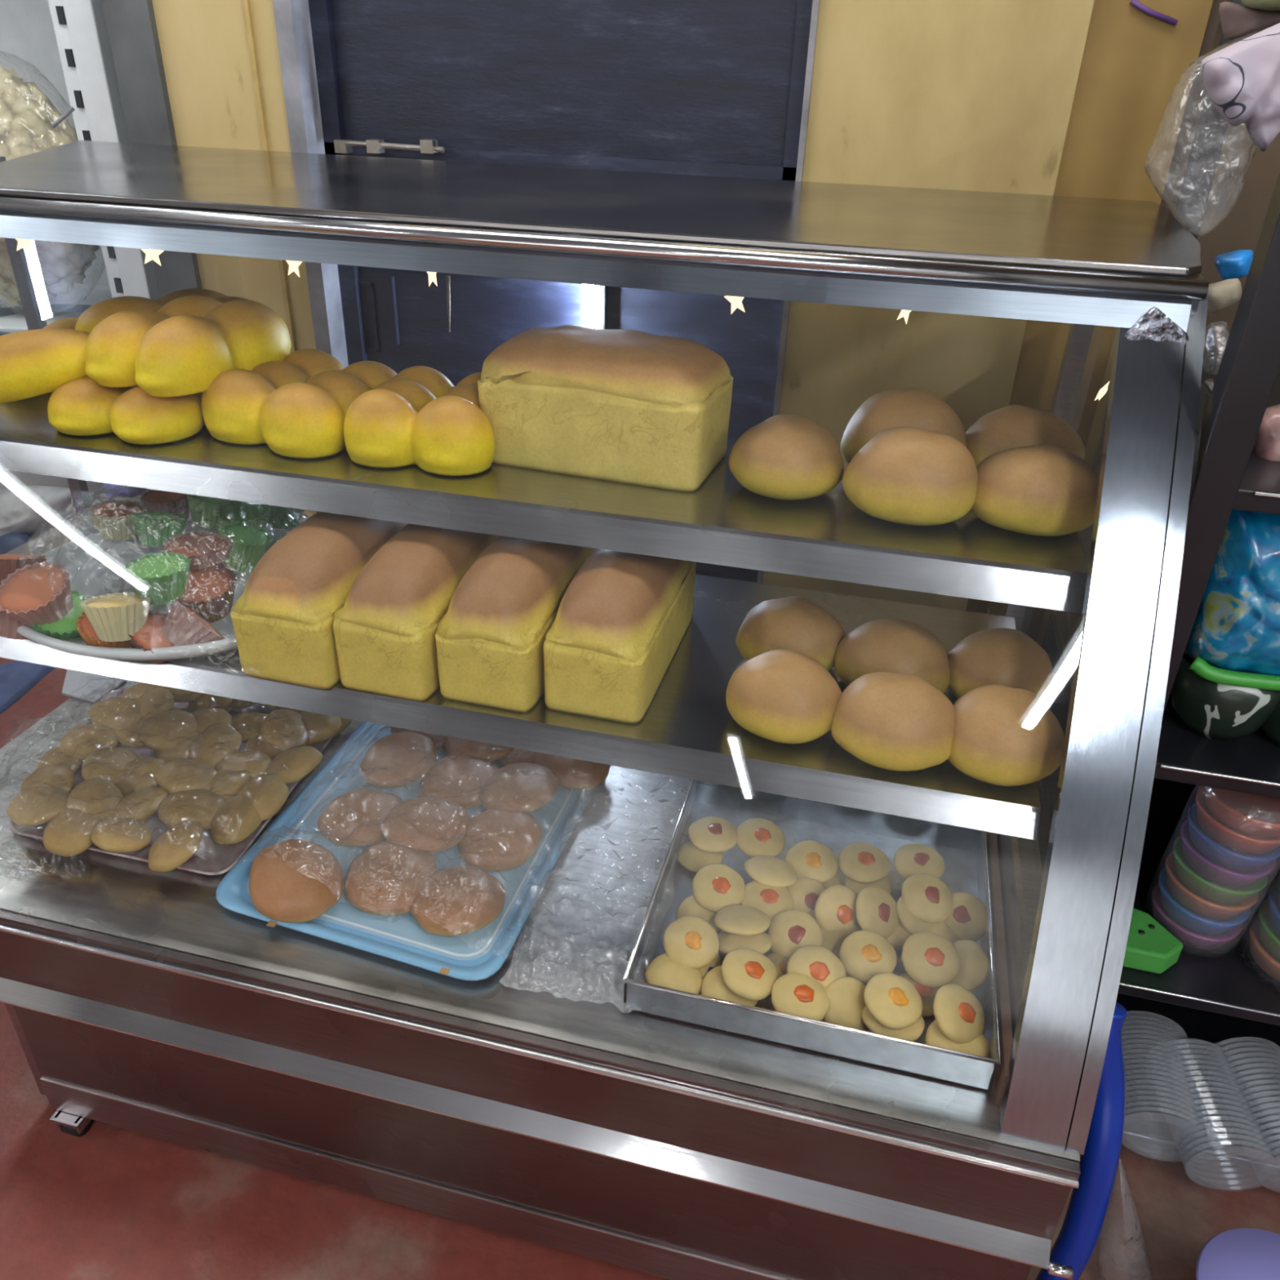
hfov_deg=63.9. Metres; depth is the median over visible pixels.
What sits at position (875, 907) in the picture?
cookie
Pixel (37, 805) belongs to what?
round cookie
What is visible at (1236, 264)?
packet
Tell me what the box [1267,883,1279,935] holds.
plastic cup
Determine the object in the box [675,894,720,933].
cookie
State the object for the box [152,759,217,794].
round cookie
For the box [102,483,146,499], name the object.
packet
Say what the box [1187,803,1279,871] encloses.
plastic cup
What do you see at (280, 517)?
cupcake
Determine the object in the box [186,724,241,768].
round cookie
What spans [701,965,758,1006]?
cookie
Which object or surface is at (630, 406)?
loaf
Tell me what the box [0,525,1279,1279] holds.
floor
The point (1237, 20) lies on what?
cloth
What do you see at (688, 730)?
shelf
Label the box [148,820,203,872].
round cookie
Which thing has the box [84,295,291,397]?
loaf
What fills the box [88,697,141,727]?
round cookie
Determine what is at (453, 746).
bun
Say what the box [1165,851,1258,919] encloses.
plastic cup
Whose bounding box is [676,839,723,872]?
cookie
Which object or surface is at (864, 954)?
cookie
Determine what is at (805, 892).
cookie
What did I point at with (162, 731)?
round cookie
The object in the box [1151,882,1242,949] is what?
plastic cup
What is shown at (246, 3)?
trim
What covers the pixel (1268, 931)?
plastic cup
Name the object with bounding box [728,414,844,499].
bun
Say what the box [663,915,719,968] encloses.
cookie
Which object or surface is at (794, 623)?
bun
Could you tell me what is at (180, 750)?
round cookie
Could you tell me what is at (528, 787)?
bun
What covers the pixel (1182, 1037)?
cup
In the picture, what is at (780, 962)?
cookie
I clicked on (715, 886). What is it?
cookie
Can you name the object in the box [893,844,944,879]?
cookie
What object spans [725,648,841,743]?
bun
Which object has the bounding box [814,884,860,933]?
cookie
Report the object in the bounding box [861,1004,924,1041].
cookie
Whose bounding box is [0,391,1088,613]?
shelf
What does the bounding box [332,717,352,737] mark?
round cookie
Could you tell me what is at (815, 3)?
trim
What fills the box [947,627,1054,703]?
bun
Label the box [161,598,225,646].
cupcake
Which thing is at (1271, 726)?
bowl
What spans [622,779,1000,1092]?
tray
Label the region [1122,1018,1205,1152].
cup
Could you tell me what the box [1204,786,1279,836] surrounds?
plastic cup
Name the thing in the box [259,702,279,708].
round cookie
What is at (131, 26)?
trim
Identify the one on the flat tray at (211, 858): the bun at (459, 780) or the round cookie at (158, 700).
the round cookie at (158, 700)
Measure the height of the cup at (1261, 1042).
0.093 m
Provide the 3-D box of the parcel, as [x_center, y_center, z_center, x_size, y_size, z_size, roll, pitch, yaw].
[0.691,-0.218,1.102,0.066,0.076,0.065,9,30,11]
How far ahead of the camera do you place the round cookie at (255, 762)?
1.45 m
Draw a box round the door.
[308,0,813,582]
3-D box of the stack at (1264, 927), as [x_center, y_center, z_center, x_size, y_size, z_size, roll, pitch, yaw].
[0.879,0.325,1.302,0.151,0.264,0.140,18,33,26]
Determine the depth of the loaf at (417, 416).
1.23 m
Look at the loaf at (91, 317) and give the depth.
1.43 m
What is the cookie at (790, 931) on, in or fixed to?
in the tray at (963, 851)
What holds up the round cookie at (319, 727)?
on the flat tray at (211, 858)
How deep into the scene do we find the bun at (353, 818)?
1.36 m
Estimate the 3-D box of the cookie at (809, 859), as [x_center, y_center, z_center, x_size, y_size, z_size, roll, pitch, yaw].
[0.218,0.285,1.310,0.063,0.032,0.058,-4,30,-10]
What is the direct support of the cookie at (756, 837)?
in the tray at (963, 851)
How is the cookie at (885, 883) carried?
in the tray at (963, 851)
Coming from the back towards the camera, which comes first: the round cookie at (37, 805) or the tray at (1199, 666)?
the round cookie at (37, 805)
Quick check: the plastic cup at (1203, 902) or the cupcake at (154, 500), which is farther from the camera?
the cupcake at (154, 500)
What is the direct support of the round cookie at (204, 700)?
on the flat tray at (211, 858)
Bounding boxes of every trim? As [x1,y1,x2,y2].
[102,0,202,297]
[242,0,318,515]
[272,0,348,367]
[756,0,819,583]
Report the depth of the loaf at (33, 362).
1.30 m
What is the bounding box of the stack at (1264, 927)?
[1236,862,1279,992]
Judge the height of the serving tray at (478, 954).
0.014 m
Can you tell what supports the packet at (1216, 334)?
on the packet at (1209, 382)
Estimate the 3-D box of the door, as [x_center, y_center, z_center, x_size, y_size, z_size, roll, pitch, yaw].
[-0.154,-0.999,1.816,0.947,2.610,0.085,9,30,11]
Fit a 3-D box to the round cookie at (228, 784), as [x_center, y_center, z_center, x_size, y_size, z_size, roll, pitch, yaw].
[-0.581,0.204,1.435,0.074,0.041,0.066,11,31,15]
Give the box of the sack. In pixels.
[0,484,73,537]
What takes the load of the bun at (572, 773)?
on the serving tray at (478, 954)
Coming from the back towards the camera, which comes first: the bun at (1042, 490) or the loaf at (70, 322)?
the loaf at (70, 322)
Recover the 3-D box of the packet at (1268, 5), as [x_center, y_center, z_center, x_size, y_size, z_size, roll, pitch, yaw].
[0.728,-0.741,1.177,0.082,0.034,0.086,9,30,11]
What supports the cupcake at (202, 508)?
on the oval tray at (95, 564)
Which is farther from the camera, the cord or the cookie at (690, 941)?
the cord
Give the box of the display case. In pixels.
[0,140,1208,1279]
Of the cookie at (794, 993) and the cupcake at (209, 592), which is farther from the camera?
the cupcake at (209, 592)
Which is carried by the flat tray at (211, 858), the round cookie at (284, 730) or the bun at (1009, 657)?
the round cookie at (284, 730)
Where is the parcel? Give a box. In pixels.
[1251,404,1279,462]
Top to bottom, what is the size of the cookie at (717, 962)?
0.019 m
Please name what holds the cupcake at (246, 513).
on the oval tray at (95, 564)
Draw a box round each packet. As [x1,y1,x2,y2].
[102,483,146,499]
[1186,509,1279,675]
[1202,320,1229,375]
[1204,378,1213,390]
[1214,249,1253,279]
[1240,0,1279,10]
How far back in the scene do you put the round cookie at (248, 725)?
1.54 m
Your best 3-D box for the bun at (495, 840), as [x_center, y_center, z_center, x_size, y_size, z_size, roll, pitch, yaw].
[-0.186,0.261,1.358,0.109,0.042,0.115,-14,33,-25]
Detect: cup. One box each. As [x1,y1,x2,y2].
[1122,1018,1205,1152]
[1144,1037,1276,1181]
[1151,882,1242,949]
[1158,866,1250,934]
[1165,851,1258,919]
[1173,835,1267,903]
[1180,819,1276,887]
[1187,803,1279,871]
[1195,786,1279,853]
[1202,1041,1279,1186]
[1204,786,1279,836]
[1248,914,1279,982]
[1258,898,1279,959]
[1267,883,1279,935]
[1278,873,1279,905]
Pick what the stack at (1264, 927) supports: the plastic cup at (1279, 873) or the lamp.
the plastic cup at (1279, 873)
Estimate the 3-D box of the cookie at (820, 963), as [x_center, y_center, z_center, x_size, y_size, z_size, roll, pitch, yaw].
[0.198,0.374,1.152,0.064,0.033,0.059,26,38,36]
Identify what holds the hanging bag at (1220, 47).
hanging from the rack
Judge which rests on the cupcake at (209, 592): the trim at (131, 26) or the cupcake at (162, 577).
the cupcake at (162, 577)
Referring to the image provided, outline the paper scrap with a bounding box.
[62,669,126,703]
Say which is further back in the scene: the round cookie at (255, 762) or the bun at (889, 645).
the round cookie at (255, 762)
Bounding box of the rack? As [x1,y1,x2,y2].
[1037,0,1279,1175]
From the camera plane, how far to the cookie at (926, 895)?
1.25 m
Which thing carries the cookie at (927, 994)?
in the tray at (963, 851)
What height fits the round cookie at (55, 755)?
0.039 m
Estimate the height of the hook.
0.041 m
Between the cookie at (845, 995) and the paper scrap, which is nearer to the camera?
the cookie at (845, 995)
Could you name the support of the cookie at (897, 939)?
in the tray at (963, 851)
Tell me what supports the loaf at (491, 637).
on the display case
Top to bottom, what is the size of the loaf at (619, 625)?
0.152 m
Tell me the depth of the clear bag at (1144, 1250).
1.25 m
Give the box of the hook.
[51,106,75,128]
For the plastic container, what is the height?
0.168 m
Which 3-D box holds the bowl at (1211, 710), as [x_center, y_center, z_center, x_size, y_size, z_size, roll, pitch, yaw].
[0.690,0.064,1.217,0.120,0.092,0.120,9,30,11]
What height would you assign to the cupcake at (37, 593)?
0.068 m
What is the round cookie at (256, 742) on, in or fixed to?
on the flat tray at (211, 858)
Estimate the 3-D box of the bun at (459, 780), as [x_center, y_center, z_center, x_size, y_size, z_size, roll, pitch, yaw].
[-0.253,0.199,1.463,0.113,0.039,0.115,19,34,28]
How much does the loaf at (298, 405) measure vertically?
0.083 m
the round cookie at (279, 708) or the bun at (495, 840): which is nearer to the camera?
the bun at (495, 840)
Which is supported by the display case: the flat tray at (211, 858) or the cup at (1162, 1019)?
the flat tray at (211, 858)
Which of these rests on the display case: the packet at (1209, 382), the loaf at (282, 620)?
the loaf at (282, 620)
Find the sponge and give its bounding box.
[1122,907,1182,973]
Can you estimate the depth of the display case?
1.17 m
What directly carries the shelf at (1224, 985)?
attached to the rack
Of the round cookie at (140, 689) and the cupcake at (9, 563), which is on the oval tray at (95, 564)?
the cupcake at (9, 563)
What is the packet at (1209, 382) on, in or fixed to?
on the rack
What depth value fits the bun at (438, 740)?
1.53 m
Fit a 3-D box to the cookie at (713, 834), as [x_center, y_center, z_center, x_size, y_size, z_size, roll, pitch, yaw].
[0.097,0.256,1.352,0.064,0.022,0.063,-13,33,-24]
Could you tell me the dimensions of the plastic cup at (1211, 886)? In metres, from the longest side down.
0.116 x 0.116 x 0.029 m
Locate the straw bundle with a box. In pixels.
[1206,278,1242,313]
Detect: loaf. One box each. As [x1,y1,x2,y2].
[0,328,90,404]
[42,317,78,329]
[47,375,205,444]
[75,288,253,333]
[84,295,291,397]
[201,348,396,458]
[230,511,408,688]
[332,523,498,701]
[343,365,494,475]
[435,535,594,712]
[477,324,733,491]
[543,548,696,723]
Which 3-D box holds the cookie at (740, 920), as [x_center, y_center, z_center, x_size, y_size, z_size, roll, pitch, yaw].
[0.121,0.332,1.216,0.063,0.026,0.063,-25,39,-39]
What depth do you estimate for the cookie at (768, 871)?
1.27 m
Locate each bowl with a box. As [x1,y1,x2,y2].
[1172,644,1279,740]
[1261,700,1279,746]
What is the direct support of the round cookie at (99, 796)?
on the flat tray at (211, 858)
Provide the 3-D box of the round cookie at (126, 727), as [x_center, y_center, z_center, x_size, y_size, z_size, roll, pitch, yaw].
[-0.750,0.132,1.523,0.081,0.036,0.067,9,30,13]
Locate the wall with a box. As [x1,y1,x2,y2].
[151,0,1279,648]
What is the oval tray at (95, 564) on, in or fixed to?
on the display case
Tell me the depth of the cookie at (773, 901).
1.25 m
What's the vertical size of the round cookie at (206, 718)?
0.038 m
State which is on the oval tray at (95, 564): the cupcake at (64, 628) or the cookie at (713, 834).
the cupcake at (64, 628)
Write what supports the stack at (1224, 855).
on the rack
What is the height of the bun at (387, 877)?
0.044 m
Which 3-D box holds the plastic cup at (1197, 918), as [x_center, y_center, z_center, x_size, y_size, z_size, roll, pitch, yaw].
[0.764,0.356,1.400,0.116,0.029,0.116,12,31,10]
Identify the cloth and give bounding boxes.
[0,660,55,714]
[1219,1,1279,39]
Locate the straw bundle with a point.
(1221, 295)
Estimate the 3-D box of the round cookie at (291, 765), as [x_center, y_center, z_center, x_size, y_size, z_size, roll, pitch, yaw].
[-0.494,0.177,1.460,0.066,0.036,0.078,19,34,28]
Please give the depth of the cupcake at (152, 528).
1.42 m
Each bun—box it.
[248,839,343,922]
[317,787,401,846]
[344,840,436,915]
[360,731,436,788]
[381,796,469,853]
[391,726,448,750]
[410,865,506,936]
[418,755,500,809]
[444,736,514,760]
[457,808,542,872]
[478,762,559,813]
[497,747,534,765]
[533,751,610,789]
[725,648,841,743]
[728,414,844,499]
[736,595,845,671]
[831,671,955,771]
[833,617,950,693]
[840,388,966,463]
[842,426,977,525]
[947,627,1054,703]
[947,684,1064,786]
[965,404,1084,466]
[971,444,1099,536]
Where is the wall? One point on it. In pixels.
(953, 95)
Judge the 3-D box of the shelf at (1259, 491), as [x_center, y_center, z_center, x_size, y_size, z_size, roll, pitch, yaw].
[1.080,-0.239,1.221,0.847,0.022,0.685,9,30,11]
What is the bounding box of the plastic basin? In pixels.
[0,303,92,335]
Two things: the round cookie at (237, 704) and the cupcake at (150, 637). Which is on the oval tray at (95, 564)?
the cupcake at (150, 637)
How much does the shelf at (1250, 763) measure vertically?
0.022 m
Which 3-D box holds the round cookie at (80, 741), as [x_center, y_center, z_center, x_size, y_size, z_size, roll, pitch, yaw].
[-0.797,0.145,1.486,0.087,0.041,0.071,8,30,10]
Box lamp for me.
[582,284,608,329]
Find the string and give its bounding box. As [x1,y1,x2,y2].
[15,238,1109,697]
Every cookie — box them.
[6,785,69,826]
[20,762,75,792]
[35,745,82,773]
[42,806,101,857]
[60,724,119,761]
[66,777,123,822]
[81,746,138,784]
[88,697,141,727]
[91,817,151,852]
[108,713,147,747]
[111,786,168,821]
[114,757,164,796]
[120,682,164,699]
[135,688,174,718]
[137,709,198,751]
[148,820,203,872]
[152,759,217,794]
[155,735,195,762]
[156,788,227,830]
[162,685,200,702]
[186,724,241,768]
[187,693,232,713]
[190,707,231,733]
[208,769,252,799]
[209,795,262,844]
[213,750,271,779]
[227,698,255,709]
[230,712,267,742]
[238,773,288,821]
[244,733,284,760]
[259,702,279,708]
[260,709,309,751]
[263,746,322,784]
[277,706,304,713]
[299,711,342,746]
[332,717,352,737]
[644,952,702,994]
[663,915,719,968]
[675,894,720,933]
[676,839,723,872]
[688,816,737,853]
[692,863,745,912]
[699,953,720,979]
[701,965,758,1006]
[714,905,770,936]
[717,930,772,954]
[721,947,777,1000]
[736,817,785,857]
[740,880,794,921]
[744,855,796,888]
[766,952,789,978]
[768,910,822,958]
[771,972,830,1021]
[785,840,837,884]
[786,878,826,919]
[786,945,845,987]
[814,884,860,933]
[815,920,849,959]
[822,874,840,888]
[822,977,866,1030]
[837,842,890,883]
[839,929,897,985]
[844,875,891,896]
[855,885,898,938]
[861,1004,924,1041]
[863,972,923,1029]
[886,918,911,949]
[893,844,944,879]
[896,895,933,935]
[899,972,939,1017]
[901,931,959,987]
[902,872,952,923]
[924,1019,989,1057]
[932,920,961,942]
[933,983,985,1043]
[944,892,986,942]
[947,940,989,991]
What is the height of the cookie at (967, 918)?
0.044 m
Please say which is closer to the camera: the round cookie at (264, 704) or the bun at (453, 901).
the bun at (453, 901)
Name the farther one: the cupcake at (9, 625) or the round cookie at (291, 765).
the round cookie at (291, 765)
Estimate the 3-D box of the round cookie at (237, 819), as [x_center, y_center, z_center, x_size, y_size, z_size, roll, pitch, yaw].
[-0.537,0.237,1.369,0.069,0.038,0.084,-10,32,-21]
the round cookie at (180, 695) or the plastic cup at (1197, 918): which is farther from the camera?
the round cookie at (180, 695)
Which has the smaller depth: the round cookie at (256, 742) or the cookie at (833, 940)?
the cookie at (833, 940)
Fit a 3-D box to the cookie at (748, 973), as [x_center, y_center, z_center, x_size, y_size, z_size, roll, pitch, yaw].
[0.123,0.374,1.151,0.064,0.026,0.062,12,31,17]
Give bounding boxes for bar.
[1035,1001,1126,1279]
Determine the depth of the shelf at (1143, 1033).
1.52 m
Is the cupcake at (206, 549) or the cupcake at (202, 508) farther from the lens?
the cupcake at (202, 508)
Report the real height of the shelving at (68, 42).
2.410 m
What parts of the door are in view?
moulding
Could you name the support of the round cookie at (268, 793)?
on the flat tray at (211, 858)
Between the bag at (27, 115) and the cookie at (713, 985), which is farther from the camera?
the bag at (27, 115)
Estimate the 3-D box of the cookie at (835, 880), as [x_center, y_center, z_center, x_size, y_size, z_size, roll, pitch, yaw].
[0.225,0.309,1.310,0.057,0.023,0.057,-20,36,-34]
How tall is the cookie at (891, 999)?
0.029 m
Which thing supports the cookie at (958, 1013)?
on the cookie at (980, 1046)
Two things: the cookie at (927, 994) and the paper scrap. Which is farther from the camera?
the paper scrap
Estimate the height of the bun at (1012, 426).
0.092 m
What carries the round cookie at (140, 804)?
on the flat tray at (211, 858)
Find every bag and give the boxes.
[0,51,105,315]
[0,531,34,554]
[1096,1159,1153,1279]
[1144,22,1279,237]
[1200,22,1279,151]
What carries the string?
hanging from the display case
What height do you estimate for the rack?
1.910 m
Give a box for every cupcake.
[0,554,47,585]
[0,560,72,627]
[0,611,31,639]
[28,590,86,639]
[75,612,131,648]
[80,591,151,641]
[87,499,146,540]
[122,551,191,604]
[128,511,188,546]
[128,610,176,663]
[139,489,190,519]
[161,531,233,570]
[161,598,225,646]
[177,563,236,622]
[186,493,226,528]
[215,499,271,530]
[218,520,273,572]
[267,505,305,528]
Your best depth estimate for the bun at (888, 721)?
1.06 m
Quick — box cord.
[1129,0,1177,26]
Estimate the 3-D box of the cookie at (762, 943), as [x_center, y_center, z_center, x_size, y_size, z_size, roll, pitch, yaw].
[0.122,0.355,1.206,0.063,0.026,0.063,23,36,32]
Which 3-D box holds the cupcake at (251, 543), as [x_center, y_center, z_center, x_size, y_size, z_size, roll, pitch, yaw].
[-0.547,-0.130,1.435,0.070,0.068,0.070,20,34,29]
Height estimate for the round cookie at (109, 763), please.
0.040 m
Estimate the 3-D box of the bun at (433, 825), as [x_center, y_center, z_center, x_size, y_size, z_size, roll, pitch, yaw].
[-0.284,0.243,1.359,0.112,0.042,0.115,22,35,31]
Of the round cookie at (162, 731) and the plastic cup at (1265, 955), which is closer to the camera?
the plastic cup at (1265, 955)
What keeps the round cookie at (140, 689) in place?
on the flat tray at (211, 858)
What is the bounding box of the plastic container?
[1195,1227,1279,1279]
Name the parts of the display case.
post, kick plate, sill, rail, panel, post, corner post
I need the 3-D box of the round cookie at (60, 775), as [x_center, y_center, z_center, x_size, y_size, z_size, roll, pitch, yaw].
[-0.807,0.195,1.400,0.067,0.038,0.081,-16,34,-29]
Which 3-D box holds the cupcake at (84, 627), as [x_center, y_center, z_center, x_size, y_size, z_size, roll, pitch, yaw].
[-0.641,-0.008,1.247,0.069,0.052,0.072,19,34,27]
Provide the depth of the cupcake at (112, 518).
1.47 m
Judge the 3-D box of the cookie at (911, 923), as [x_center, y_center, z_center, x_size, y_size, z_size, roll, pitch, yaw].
[0.341,0.337,1.252,0.062,0.038,0.057,-11,32,-21]
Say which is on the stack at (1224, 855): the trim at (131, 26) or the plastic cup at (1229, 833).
the plastic cup at (1229, 833)
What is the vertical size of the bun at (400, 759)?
0.044 m
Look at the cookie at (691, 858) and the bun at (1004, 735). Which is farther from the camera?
the cookie at (691, 858)
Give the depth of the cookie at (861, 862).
1.30 m
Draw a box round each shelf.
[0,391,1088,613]
[0,495,1040,839]
[1037,821,1279,1175]
[1040,702,1279,1026]
[1076,532,1279,798]
[1195,365,1279,514]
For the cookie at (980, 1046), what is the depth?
1.09 m
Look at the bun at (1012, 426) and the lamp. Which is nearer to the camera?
the bun at (1012, 426)
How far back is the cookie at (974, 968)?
1.17 m
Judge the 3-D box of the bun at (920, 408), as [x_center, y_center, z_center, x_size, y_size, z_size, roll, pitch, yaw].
[0.326,-0.255,1.263,0.151,0.106,0.121,9,30,11]
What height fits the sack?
0.313 m
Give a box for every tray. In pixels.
[8,688,333,875]
[17,518,294,661]
[216,721,595,981]
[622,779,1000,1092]
[1189,656,1279,690]
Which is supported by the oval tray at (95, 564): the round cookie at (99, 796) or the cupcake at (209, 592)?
the cupcake at (209, 592)
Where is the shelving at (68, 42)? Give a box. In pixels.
[0,0,159,526]
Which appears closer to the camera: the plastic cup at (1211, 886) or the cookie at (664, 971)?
the cookie at (664, 971)
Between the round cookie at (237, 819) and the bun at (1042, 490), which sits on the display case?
the bun at (1042, 490)
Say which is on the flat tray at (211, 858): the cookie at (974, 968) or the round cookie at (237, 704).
the round cookie at (237, 704)
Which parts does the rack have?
rack post, rack post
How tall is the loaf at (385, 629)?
0.151 m
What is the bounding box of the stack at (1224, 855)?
[1142,785,1279,957]
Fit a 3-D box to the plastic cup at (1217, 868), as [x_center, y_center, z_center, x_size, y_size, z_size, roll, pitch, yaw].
[0.771,0.283,1.357,0.116,0.029,0.116,12,31,10]
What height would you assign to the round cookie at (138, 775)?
0.047 m
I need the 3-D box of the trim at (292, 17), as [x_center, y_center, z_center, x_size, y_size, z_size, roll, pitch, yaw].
[-0.611,-1.066,1.907,0.034,2.610,0.152,9,30,11]
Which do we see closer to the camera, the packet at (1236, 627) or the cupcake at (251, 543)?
the packet at (1236, 627)
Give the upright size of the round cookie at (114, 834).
0.039 m
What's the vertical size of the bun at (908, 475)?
0.100 m
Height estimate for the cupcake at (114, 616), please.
0.058 m
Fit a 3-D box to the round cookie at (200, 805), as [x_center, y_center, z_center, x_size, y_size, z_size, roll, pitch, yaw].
[-0.601,0.228,1.387,0.094,0.041,0.078,-8,31,-17]
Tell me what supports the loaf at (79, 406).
on the display case
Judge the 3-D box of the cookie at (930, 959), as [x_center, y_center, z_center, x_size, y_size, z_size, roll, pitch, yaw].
[0.331,0.364,1.170,0.065,0.035,0.057,13,31,18]
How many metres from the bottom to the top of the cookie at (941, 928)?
0.023 m
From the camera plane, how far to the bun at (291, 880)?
1.24 m

